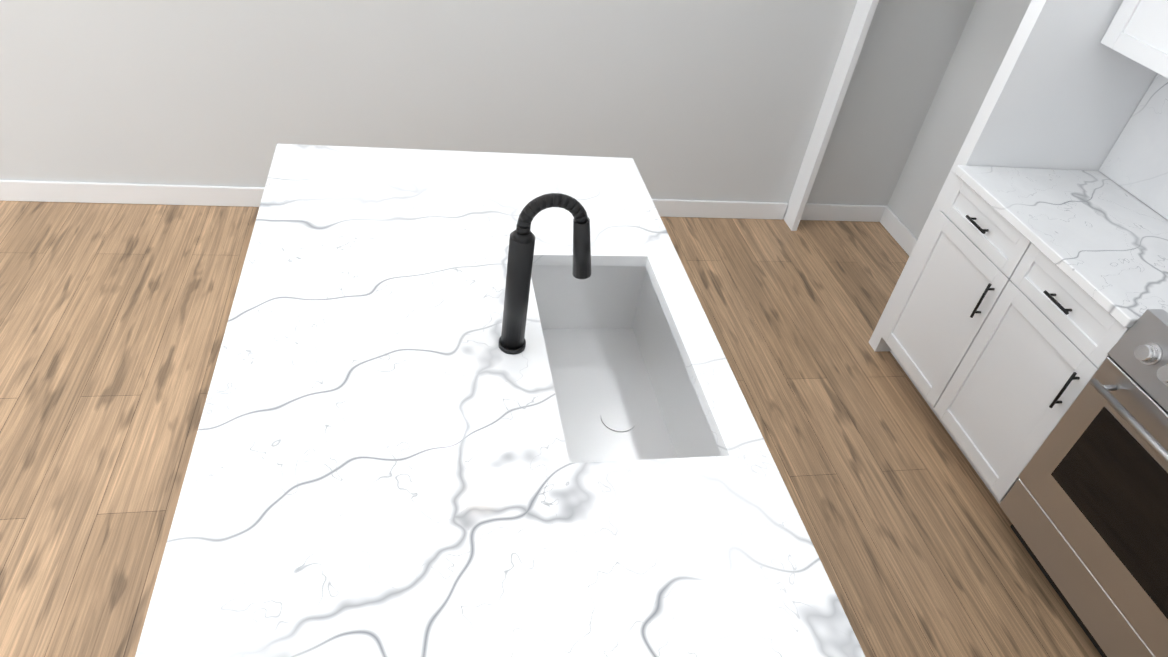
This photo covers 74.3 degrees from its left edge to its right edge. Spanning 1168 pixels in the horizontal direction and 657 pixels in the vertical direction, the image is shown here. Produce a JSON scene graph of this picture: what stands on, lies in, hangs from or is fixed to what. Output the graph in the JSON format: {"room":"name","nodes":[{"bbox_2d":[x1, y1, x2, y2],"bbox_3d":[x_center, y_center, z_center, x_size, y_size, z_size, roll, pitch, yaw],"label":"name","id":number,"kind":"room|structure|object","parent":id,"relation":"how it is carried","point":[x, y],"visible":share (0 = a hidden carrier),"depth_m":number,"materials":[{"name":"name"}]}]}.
{"room":"kitchen","nodes":[
{"label":"kitchen","id":0,"kind":"room"},
{"bbox_2d":[0,0,975,205],"bbox_3d":[-2.085,-1.696,2.672,8.050,2.780,0.160,0,40,-13],"label":"wall","id":1,"kind":"structure","parent":0,"point":[716,100],"depth_m":3.44,"materials":[{"name":"white paint"}]},
{"bbox_2d":[0,180,883,221],"bbox_3d":[-2.246,-0.606,3.440,8.050,0.100,0.018,0,40,-13],"label":"baseboard","id":2,"kind":"structure","parent":1,"relation":"attached to","point":[10,190],"depth_m":3.56,"materials":[{"name":"paint"}]},
{"bbox_2d":[0,201,1101,656],"bbox_3d":[-1.881,0.882,1.854,8.370,0.120,4.745,0,40,-13],"label":"floor","id":3,"kind":"structure","parent":0,"point":[114,317],"depth_m":2.76,"materials":[{"name":"brown wood"}]},
{"bbox_2d":[135,144,864,656],"bbox_3d":[-0.252,0.468,1.885,1.090,0.910,2.095,0,40,-13],"label":"kitchen island","id":4,"kind":"object","parent":3,"relation":"on","point":[381,464],"visible":0.81,"depth_m":1.42,"materials":[{"name":"white stone"}]},
{"bbox_2d":[498,193,590,354],"bbox_3d":[-0.079,-0.126,1.617,0.182,0.383,0.108,0,40,-13],"label":"faucet","id":5,"kind":"object","parent":4,"relation":"on","point":[512,340],"visible":1,"depth_m":1.55,"materials":[{"name":"black metal"}]},
{"bbox_2d":[531,265,720,462],"bbox_3d":[0.046,0.175,1.879,0.345,0.304,0.720,0,40,-13],"label":"sink","id":6,"kind":"object","parent":4,"relation":"in","point":[624,389],"visible":0.62,"depth_m":2.03,"materials":[{"name":"white ceramic"}]},
{"bbox_2d":[783,0,1156,351],"bbox_3d":[1.622,-1.224,3.058,0.649,2.550,1.135,0,40,-13],"label":"surround","id":7,"kind":"object","parent":3,"relation":"on","point":[1068,89],"visible":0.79,"depth_m":2.75,"materials":[{"name":"white paint"}]},
{"bbox_2d":[880,176,1130,503],"bbox_3d":[1.682,0.049,2.839,0.649,0.877,0.898,0,40,-13],"label":"base cabinet","id":8,"kind":"object","parent":3,"relation":"on","point":[1001,336],"visible":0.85,"depth_m":2.68,"materials":[{"name":"white paint"}]},
{"bbox_2d":[954,165,1167,326],"bbox_3d":[1.749,-0.302,2.556,0.636,0.032,0.898,0,40,-13],"label":"countertop","id":9,"kind":"structure","parent":8,"relation":"on","point":[1100,238],"depth_m":2.55,"materials":[{"name":"stone"}]},
{"bbox_2d":[999,309,1167,656],"bbox_3d":[1.800,0.556,2.181,0.674,0.947,0.773,0,40,-13],"label":"range","id":10,"kind":"object","parent":3,"relation":"on","point":[1083,504],"visible":1,"depth_m":2.20,"materials":[{"name":"silver metal"}]},
{"bbox_2d":[887,0,1031,238],"bbox_3d":[2.318,-0.270,1.841,0.160,2.780,4.745,0,40,-13],"label":"wall","id":11,"kind":"structure","parent":0,"point":[991,27],"depth_m":3.75,"materials":[{"name":"white paint"}]},
{"bbox_2d":[880,206,917,255],"bbox_3d":[1.765,-0.305,3.917,0.018,0.100,1.010,0,40,-13],"label":"baseboard","id":12,"kind":"structure","parent":11,"relation":"attached to","point":[898,230],"depth_m":4.17,"materials":[{"name":"paint"}]},
{"bbox_2d":[1101,0,1167,78],"bbox_3d":[1.974,-1.263,2.074,0.349,1.170,0.476,0,40,-13],"label":"upper cabinet","id":13,"kind":"object","parent":11,"relation":"attached to","point":[1137,31],"visible":0.98,"depth_m":2.42,"materials":[{"name":"white paint"}]},
{"bbox_2d":[1099,73,1167,219],"bbox_3d":[2.083,-0.252,1.066,0.632,1.898,3.316,0,40,-13],"label":"backsplash","id":14,"kind":"structure","parent":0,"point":[1135,163],"depth_m":2.75,"materials":[{"name":"stone"}]}
]}

